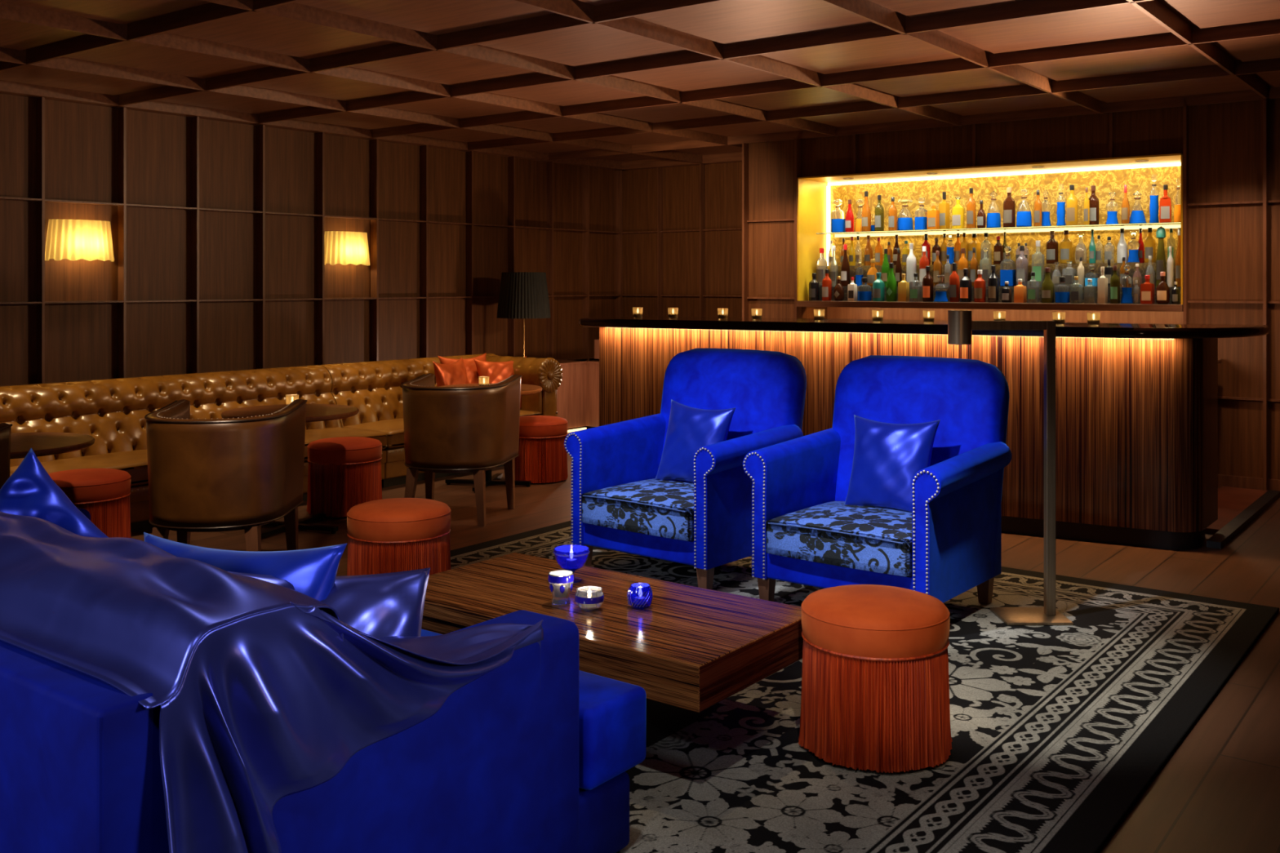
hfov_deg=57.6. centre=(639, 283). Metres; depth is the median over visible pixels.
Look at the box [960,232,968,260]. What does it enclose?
liquor bottle
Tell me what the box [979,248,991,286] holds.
liquor bottle
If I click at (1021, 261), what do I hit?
liquor bottle
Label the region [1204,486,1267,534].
platform
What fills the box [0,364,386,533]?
banquette
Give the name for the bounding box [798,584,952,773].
pouf
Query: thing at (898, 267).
liquor bottle
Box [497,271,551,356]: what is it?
floor lamp
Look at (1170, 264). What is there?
liquor bottle
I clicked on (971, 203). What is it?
liquor bottle
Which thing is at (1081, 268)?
liquor bottle
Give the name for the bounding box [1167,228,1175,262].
liquor bottle
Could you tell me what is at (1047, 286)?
liquor bottle
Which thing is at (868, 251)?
liquor bottle
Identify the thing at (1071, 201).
liquor bottle
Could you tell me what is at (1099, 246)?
liquor bottle
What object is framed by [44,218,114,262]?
wall sconce
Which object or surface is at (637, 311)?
votive candle
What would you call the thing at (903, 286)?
liquor bottle
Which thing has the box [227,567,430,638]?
satin pillow
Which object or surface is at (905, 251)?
liquor bottle
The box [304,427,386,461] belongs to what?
seat cushion
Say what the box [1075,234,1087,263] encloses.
liquor bottle
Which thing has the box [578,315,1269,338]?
countertop
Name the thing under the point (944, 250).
liquor bottle
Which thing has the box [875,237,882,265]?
liquor bottle
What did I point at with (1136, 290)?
liquor bottle
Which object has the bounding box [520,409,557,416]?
seat cushion
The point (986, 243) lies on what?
liquor bottle
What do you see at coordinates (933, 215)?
liquor bottle
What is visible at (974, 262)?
liquor bottle
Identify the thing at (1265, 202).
trim
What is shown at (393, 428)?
seat cushion
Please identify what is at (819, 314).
votive candle
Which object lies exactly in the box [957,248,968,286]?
liquor bottle
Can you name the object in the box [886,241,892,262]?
liquor bottle
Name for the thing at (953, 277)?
liquor bottle
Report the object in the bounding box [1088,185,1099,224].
liquor bottle
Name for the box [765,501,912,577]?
seat cushion
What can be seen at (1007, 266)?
decanter
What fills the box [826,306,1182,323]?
wall
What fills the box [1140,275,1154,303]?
liquor bottle
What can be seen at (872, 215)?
decanter
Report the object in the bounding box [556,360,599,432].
base cabinet
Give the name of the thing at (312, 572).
satin pillow
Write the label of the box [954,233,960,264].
liquor bottle
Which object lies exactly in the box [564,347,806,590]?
velvet armchair
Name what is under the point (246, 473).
barrel chair
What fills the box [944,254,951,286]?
liquor bottle
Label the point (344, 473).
pouf
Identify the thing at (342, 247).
wall sconce
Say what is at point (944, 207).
liquor bottle
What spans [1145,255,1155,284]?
liquor bottle
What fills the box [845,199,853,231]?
liquor bottle
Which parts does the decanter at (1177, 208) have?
glass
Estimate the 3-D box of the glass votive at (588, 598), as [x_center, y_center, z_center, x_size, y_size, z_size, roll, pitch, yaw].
[-0.161,1.006,3.714,0.095,0.068,0.095,0,0,37]
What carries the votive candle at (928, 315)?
on the bar counter at (1136, 404)
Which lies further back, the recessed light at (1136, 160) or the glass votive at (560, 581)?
the recessed light at (1136, 160)
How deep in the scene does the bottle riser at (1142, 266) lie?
8.97 m
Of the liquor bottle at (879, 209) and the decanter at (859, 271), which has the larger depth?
the decanter at (859, 271)
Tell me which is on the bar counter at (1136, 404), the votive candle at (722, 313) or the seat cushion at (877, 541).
the votive candle at (722, 313)
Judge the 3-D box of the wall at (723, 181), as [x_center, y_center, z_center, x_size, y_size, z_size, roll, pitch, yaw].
[0.695,0.040,11.966,2.410,2.720,0.550,0,0,37]
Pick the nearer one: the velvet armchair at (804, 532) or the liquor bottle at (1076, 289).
the velvet armchair at (804, 532)
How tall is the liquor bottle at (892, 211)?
0.286 m
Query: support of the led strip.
attached to the wall at (811, 191)
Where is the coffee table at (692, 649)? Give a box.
[421,552,803,746]
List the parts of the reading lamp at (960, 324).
arm, plate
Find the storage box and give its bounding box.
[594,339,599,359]
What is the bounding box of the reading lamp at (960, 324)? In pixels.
[947,310,1073,625]
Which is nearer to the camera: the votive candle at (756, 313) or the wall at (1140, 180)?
the votive candle at (756, 313)
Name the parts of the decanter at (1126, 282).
glass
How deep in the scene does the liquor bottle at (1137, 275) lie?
8.50 m
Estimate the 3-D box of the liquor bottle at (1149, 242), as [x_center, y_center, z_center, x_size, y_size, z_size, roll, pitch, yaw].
[3.763,-0.284,8.591,0.078,0.258,0.077,0,0,-27]
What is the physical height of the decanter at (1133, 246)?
0.233 m
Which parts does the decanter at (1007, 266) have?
glass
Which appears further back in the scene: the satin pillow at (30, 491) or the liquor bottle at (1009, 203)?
the liquor bottle at (1009, 203)
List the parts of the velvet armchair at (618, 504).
nailhead trim, leg, arm, seat, nailhead trim, leg, backrest, arm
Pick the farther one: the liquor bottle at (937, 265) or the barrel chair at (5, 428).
the liquor bottle at (937, 265)
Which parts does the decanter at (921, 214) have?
glass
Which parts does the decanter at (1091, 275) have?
glass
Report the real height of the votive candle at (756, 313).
0.072 m
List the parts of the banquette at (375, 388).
seat rail, scroll arm, panel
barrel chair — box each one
[0,422,12,488]
[144,399,306,551]
[400,373,521,526]
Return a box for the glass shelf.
[816,222,1181,237]
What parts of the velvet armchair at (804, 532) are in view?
nailhead trim, leg, arm, seat, backrest, nailhead trim, arm, leg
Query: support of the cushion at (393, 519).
on the pouf at (393, 535)
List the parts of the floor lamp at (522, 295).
lamp shade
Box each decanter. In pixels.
[831,199,845,232]
[853,199,863,231]
[855,258,863,286]
[857,277,871,301]
[871,213,874,231]
[897,198,913,230]
[915,198,927,230]
[933,275,948,302]
[946,234,954,264]
[986,191,1000,227]
[1000,246,1015,286]
[1016,189,1031,226]
[1041,190,1051,226]
[1054,276,1069,302]
[1056,183,1065,226]
[1084,264,1098,286]
[1106,191,1118,224]
[1120,264,1133,303]
[1127,231,1139,262]
[1128,191,1146,223]
[1149,174,1159,222]
[1173,178,1181,222]
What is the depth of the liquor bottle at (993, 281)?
8.99 m
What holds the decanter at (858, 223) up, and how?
on the glass shelf
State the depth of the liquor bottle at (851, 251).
10.04 m
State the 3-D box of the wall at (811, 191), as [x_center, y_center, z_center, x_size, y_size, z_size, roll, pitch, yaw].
[2.714,-0.380,9.211,3.045,1.050,0.540,0,0,37]
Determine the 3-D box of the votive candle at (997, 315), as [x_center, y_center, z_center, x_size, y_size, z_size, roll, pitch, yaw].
[2.050,0.194,6.640,0.068,0.072,0.068,0,0,37]
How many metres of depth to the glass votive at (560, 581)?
3.76 m
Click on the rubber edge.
(1223, 536)
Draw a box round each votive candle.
[285,394,298,405]
[478,376,488,386]
[632,306,643,318]
[667,307,678,318]
[717,307,728,319]
[751,308,762,319]
[813,309,824,320]
[871,310,883,322]
[922,310,934,323]
[993,311,1005,320]
[1052,311,1065,324]
[1087,312,1100,325]
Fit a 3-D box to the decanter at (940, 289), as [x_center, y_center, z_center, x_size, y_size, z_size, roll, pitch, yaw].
[2.397,0.037,9.269,0.110,0.214,0.110,0,0,26]
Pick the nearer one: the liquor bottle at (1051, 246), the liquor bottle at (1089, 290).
the liquor bottle at (1089, 290)
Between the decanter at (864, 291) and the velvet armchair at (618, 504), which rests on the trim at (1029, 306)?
the decanter at (864, 291)
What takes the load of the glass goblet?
on the coffee table at (692, 649)
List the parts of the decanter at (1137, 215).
glass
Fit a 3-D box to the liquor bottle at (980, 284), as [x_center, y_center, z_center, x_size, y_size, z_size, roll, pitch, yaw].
[2.651,0.018,9.082,0.092,0.252,0.092,0,0,-9]
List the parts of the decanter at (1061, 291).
glass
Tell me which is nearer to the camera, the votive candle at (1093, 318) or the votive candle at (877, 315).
the votive candle at (1093, 318)
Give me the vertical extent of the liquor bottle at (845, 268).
0.359 m
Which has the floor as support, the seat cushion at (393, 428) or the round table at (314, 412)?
the round table at (314, 412)
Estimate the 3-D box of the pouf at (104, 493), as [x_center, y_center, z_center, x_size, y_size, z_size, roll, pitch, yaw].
[-2.821,1.176,5.901,0.456,0.448,0.454,0,0,1]
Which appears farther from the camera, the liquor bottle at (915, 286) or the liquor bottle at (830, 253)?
the liquor bottle at (830, 253)
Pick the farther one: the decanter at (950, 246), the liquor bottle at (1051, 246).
the decanter at (950, 246)
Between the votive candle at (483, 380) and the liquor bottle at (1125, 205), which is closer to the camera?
the votive candle at (483, 380)
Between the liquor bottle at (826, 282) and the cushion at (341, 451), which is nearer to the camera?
the cushion at (341, 451)
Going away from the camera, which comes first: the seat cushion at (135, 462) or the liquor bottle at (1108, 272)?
the seat cushion at (135, 462)
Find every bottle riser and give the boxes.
[811,286,1181,304]
[826,262,1181,287]
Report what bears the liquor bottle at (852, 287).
on the trim at (1029, 306)
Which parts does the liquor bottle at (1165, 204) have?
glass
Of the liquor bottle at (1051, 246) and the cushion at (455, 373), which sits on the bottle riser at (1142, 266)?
the liquor bottle at (1051, 246)
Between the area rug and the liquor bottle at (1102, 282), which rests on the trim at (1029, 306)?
the liquor bottle at (1102, 282)
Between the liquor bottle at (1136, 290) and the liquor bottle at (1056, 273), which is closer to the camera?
the liquor bottle at (1136, 290)
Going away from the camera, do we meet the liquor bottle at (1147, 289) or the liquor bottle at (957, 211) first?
the liquor bottle at (1147, 289)
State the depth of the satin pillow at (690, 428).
5.74 m
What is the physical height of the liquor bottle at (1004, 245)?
0.258 m
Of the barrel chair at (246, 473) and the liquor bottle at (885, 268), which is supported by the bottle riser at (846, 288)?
the liquor bottle at (885, 268)
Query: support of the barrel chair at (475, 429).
on the floor
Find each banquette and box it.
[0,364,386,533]
[320,353,562,487]
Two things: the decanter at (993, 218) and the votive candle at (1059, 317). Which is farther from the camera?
the decanter at (993, 218)
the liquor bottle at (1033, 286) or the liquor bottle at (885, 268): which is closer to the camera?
the liquor bottle at (1033, 286)
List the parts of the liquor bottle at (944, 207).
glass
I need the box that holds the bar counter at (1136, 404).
[578,315,1269,550]
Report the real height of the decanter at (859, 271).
0.232 m
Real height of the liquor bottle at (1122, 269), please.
0.218 m
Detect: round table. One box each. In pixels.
[9,432,94,458]
[221,404,359,537]
[440,383,542,493]
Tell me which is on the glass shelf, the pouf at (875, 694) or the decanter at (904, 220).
the decanter at (904, 220)
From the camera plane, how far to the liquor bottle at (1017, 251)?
9.17 m
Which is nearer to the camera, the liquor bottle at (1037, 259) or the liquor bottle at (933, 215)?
the liquor bottle at (1037, 259)
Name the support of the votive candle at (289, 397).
on the round table at (314, 412)
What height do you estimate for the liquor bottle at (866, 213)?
0.346 m
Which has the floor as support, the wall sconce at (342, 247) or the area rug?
the area rug
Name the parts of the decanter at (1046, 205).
glass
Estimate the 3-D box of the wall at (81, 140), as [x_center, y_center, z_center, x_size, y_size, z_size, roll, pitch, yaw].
[-4.033,0.040,7.889,0.200,2.720,12.900,0,0,37]
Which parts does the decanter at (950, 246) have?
glass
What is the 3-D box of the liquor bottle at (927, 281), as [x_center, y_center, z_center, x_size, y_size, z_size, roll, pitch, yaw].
[2.310,0.002,9.341,0.086,0.286,0.085,0,0,-17]
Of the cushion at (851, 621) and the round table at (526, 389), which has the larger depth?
the round table at (526, 389)
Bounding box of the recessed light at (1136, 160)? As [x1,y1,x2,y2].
[1134,160,1148,161]
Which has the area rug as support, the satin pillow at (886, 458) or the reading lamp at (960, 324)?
the reading lamp at (960, 324)
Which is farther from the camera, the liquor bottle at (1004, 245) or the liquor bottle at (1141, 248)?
the liquor bottle at (1004, 245)
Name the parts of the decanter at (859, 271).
glass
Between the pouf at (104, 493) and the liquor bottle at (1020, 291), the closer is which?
the pouf at (104, 493)
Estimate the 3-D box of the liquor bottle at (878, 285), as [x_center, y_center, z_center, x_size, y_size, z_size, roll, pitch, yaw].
[1.968,0.026,9.600,0.096,0.237,0.098,0,0,27]
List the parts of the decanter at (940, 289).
glass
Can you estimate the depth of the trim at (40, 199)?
9.51 m
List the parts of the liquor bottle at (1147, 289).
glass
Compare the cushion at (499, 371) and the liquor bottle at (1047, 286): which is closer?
the liquor bottle at (1047, 286)
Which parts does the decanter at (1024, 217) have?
glass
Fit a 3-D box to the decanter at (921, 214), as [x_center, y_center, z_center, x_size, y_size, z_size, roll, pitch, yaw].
[2.308,-0.569,9.544,0.079,0.266,0.079,0,0,-45]
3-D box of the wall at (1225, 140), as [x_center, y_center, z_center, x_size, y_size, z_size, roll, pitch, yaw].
[4.752,0.040,7.980,8.870,2.720,0.900,0,0,37]
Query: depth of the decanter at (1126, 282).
8.40 m
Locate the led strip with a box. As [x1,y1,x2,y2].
[826,162,1181,265]
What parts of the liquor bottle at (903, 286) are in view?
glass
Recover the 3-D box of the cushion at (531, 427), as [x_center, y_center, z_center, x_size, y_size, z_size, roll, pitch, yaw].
[-0.739,1.017,8.328,0.444,0.130,0.444,0,0,-32]
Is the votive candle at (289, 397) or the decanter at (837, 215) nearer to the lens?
the votive candle at (289, 397)
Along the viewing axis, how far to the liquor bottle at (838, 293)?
9.79 m
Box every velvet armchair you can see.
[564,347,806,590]
[742,355,1011,604]
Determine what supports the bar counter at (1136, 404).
on the floor
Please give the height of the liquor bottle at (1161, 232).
0.437 m
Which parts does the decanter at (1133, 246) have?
glass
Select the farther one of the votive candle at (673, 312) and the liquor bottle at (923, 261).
the liquor bottle at (923, 261)
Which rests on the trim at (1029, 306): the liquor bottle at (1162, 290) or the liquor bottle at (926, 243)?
the liquor bottle at (1162, 290)
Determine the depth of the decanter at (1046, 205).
8.97 m
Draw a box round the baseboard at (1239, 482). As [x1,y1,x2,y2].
[1217,474,1279,490]
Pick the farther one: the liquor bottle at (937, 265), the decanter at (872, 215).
the decanter at (872, 215)
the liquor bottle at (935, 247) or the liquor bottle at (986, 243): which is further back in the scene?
the liquor bottle at (935, 247)
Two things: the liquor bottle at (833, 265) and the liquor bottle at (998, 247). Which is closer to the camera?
the liquor bottle at (998, 247)
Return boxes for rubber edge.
[1206,489,1279,549]
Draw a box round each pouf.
[48,468,130,537]
[306,436,382,517]
[346,497,450,575]
[515,415,568,484]
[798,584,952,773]
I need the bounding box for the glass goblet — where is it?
[553,544,590,582]
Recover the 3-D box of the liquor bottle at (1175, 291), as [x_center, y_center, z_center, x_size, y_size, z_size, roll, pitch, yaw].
[3.784,0.065,8.224,0.052,0.160,0.053,0,0,12]
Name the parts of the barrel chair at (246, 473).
leg, leg, seat frame, nailhead trim, leg, leg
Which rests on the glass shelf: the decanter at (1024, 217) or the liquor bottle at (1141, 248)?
the decanter at (1024, 217)
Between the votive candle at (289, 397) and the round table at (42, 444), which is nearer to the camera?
the round table at (42, 444)
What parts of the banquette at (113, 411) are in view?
seat rail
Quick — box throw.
[0,511,543,852]
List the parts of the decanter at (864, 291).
glass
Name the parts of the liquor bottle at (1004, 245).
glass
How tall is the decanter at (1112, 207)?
0.242 m
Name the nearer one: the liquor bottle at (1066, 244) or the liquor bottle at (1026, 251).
the liquor bottle at (1066, 244)
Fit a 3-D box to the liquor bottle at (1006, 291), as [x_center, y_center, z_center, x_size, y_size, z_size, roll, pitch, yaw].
[2.820,0.064,8.954,0.076,0.162,0.076,0,0,-5]
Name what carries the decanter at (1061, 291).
on the trim at (1029, 306)
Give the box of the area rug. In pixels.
[450,520,1279,852]
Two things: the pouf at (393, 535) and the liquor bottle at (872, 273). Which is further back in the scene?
the liquor bottle at (872, 273)
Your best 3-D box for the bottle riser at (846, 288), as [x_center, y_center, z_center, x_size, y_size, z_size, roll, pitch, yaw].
[2.724,0.086,9.220,3.011,0.124,0.144,0,0,37]
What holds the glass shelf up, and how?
attached to the wall at (811, 191)
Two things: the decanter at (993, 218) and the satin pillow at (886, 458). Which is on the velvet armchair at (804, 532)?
the satin pillow at (886, 458)
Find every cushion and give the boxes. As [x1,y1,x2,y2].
[9,449,148,485]
[48,468,130,505]
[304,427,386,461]
[307,436,382,465]
[343,417,404,448]
[346,497,450,541]
[432,357,469,386]
[437,352,486,383]
[473,355,526,408]
[519,415,568,439]
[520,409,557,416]
[581,478,693,541]
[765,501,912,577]
[801,584,949,658]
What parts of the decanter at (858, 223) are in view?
glass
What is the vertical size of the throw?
0.730 m
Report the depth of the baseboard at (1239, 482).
7.88 m
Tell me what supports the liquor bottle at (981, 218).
on the glass shelf
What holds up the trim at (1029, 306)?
attached to the wall at (840, 313)
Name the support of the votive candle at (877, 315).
on the bar counter at (1136, 404)
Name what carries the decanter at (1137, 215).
on the glass shelf
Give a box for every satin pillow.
[0,448,108,537]
[143,532,347,600]
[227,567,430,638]
[654,399,736,482]
[844,414,940,512]
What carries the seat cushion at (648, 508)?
on the velvet armchair at (618, 504)
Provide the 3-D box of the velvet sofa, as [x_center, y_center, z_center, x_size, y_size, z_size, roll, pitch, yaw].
[-1.364,0.975,3.065,2.423,0.810,1.400,0,0,37]
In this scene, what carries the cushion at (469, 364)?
on the banquette at (375, 388)
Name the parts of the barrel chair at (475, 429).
leg, leg, seat frame, nailhead trim, leg, leg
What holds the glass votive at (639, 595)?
on the coffee table at (692, 649)
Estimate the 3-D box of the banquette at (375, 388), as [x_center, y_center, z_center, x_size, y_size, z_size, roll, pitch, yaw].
[-1.512,0.992,8.910,0.932,0.816,1.772,0,0,37]
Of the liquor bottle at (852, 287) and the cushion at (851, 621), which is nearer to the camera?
the cushion at (851, 621)
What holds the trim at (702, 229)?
attached to the wall at (723, 181)
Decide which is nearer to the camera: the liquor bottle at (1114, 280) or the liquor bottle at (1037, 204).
the liquor bottle at (1114, 280)
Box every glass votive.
[547,569,573,605]
[574,585,604,611]
[626,582,653,608]
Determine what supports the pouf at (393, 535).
on the area rug
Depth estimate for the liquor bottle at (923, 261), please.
9.49 m
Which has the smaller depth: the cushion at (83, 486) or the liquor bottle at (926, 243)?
the cushion at (83, 486)
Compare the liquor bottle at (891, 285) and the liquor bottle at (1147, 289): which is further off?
the liquor bottle at (891, 285)
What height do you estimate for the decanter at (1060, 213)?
0.323 m
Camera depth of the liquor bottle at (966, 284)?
9.12 m
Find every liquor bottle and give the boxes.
[808,273,819,300]
[816,248,826,286]
[822,269,831,301]
[828,240,832,266]
[830,245,838,286]
[833,275,844,301]
[840,238,844,266]
[840,244,849,286]
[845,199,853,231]
[848,236,855,266]
[848,276,857,301]
[854,235,861,266]
[861,191,871,231]
[864,235,872,265]
[866,258,878,286]
[872,272,884,301]
[874,195,884,231]
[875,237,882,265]
[881,248,889,286]
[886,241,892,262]
[886,262,897,301]
[888,196,897,231]
[893,235,900,265]
[895,248,902,286]
[897,273,909,301]
[902,240,909,265]
[906,243,916,282]
[909,273,922,302]
[919,246,928,282]
[921,233,930,265]
[922,266,933,302]
[927,201,939,229]
[932,238,941,265]
[933,250,942,286]
[938,191,949,229]
[940,233,947,264]
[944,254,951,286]
[949,262,959,302]
[951,196,964,228]
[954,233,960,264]
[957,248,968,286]
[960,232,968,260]
[960,268,972,302]
[966,187,976,228]
[968,233,981,264]
[969,247,977,286]
[973,270,986,302]
[977,200,986,228]
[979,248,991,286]
[980,232,991,264]
[987,265,998,302]
[993,235,1003,264]
[1001,281,1011,302]
[1002,231,1007,259]
[1003,186,1015,227]
[1013,279,1026,302]
[1015,243,1020,263]
[1016,245,1027,286]
[1023,243,1029,263]
[1026,271,1039,302]
[1031,240,1044,286]
[1034,190,1041,226]
[1040,267,1053,302]
[1045,231,1058,263]
[1051,262,1061,286]
[1060,230,1072,263]
[1062,261,1076,286]
[1066,184,1077,225]
[1070,276,1082,303]
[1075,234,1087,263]
[1077,257,1084,286]
[1083,187,1089,225]
[1084,279,1095,303]
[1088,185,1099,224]
[1088,229,1095,263]
[1095,235,1102,263]
[1097,266,1107,303]
[1104,236,1114,262]
[1104,258,1113,286]
[1110,265,1119,303]
[1116,228,1127,262]
[1120,257,1125,286]
[1121,184,1129,223]
[1132,263,1142,286]
[1133,280,1139,303]
[1137,228,1144,262]
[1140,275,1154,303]
[1144,227,1155,262]
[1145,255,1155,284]
[1155,226,1165,286]
[1155,271,1169,304]
[1159,184,1171,222]
[1166,246,1173,286]
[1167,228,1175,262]
[1171,281,1179,304]
[1174,227,1181,286]
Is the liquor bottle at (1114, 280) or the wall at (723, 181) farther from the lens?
the wall at (723, 181)
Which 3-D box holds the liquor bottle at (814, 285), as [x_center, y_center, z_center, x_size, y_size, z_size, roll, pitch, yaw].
[1.489,0.027,9.963,0.090,0.235,0.092,0,0,27]
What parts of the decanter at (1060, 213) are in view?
glass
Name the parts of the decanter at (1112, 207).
glass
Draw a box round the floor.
[130,426,1279,852]
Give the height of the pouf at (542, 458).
0.448 m
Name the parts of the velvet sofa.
arm, frame, arm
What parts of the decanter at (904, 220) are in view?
glass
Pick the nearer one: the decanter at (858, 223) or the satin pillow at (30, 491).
the satin pillow at (30, 491)
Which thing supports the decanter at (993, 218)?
on the glass shelf
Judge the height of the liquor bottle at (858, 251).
0.258 m
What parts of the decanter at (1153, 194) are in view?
glass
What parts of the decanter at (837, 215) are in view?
glass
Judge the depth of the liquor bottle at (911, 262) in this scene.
9.56 m
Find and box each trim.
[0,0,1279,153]
[0,0,1279,170]
[0,97,622,383]
[622,164,742,316]
[742,97,1279,490]
[796,300,1182,311]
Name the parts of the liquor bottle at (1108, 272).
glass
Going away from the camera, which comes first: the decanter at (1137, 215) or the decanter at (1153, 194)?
the decanter at (1153, 194)
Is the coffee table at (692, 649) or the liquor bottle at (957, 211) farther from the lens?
the liquor bottle at (957, 211)
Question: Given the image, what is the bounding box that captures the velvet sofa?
[0,507,646,852]
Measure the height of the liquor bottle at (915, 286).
0.230 m
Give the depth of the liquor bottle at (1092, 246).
8.83 m
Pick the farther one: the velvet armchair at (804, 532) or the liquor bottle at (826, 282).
the liquor bottle at (826, 282)
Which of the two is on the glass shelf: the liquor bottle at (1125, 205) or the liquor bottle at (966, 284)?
the liquor bottle at (1125, 205)
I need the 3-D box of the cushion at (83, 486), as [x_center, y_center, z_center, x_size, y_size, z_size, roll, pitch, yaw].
[-2.822,1.017,5.900,0.444,0.130,0.444,0,0,1]
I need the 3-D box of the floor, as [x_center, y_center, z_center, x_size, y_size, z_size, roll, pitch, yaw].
[0.413,1.450,4.518,11.600,0.100,12.900,0,0,37]
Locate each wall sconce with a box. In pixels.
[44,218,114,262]
[324,231,369,265]
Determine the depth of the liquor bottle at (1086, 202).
8.73 m
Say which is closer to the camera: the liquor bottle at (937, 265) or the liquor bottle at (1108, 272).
the liquor bottle at (1108, 272)
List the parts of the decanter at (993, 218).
glass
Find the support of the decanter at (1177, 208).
on the glass shelf
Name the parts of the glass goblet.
glass, stem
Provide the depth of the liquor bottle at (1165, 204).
8.40 m
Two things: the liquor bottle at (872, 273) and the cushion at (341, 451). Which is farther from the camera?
the liquor bottle at (872, 273)
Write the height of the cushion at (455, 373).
0.456 m
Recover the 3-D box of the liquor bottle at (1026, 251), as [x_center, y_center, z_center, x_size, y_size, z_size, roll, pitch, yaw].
[3.031,-0.237,9.146,0.048,0.164,0.050,0,0,36]
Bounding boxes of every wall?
[0,93,615,386]
[622,161,742,317]
[748,97,1279,479]
[796,153,1182,304]
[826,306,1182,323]
[828,165,1181,266]

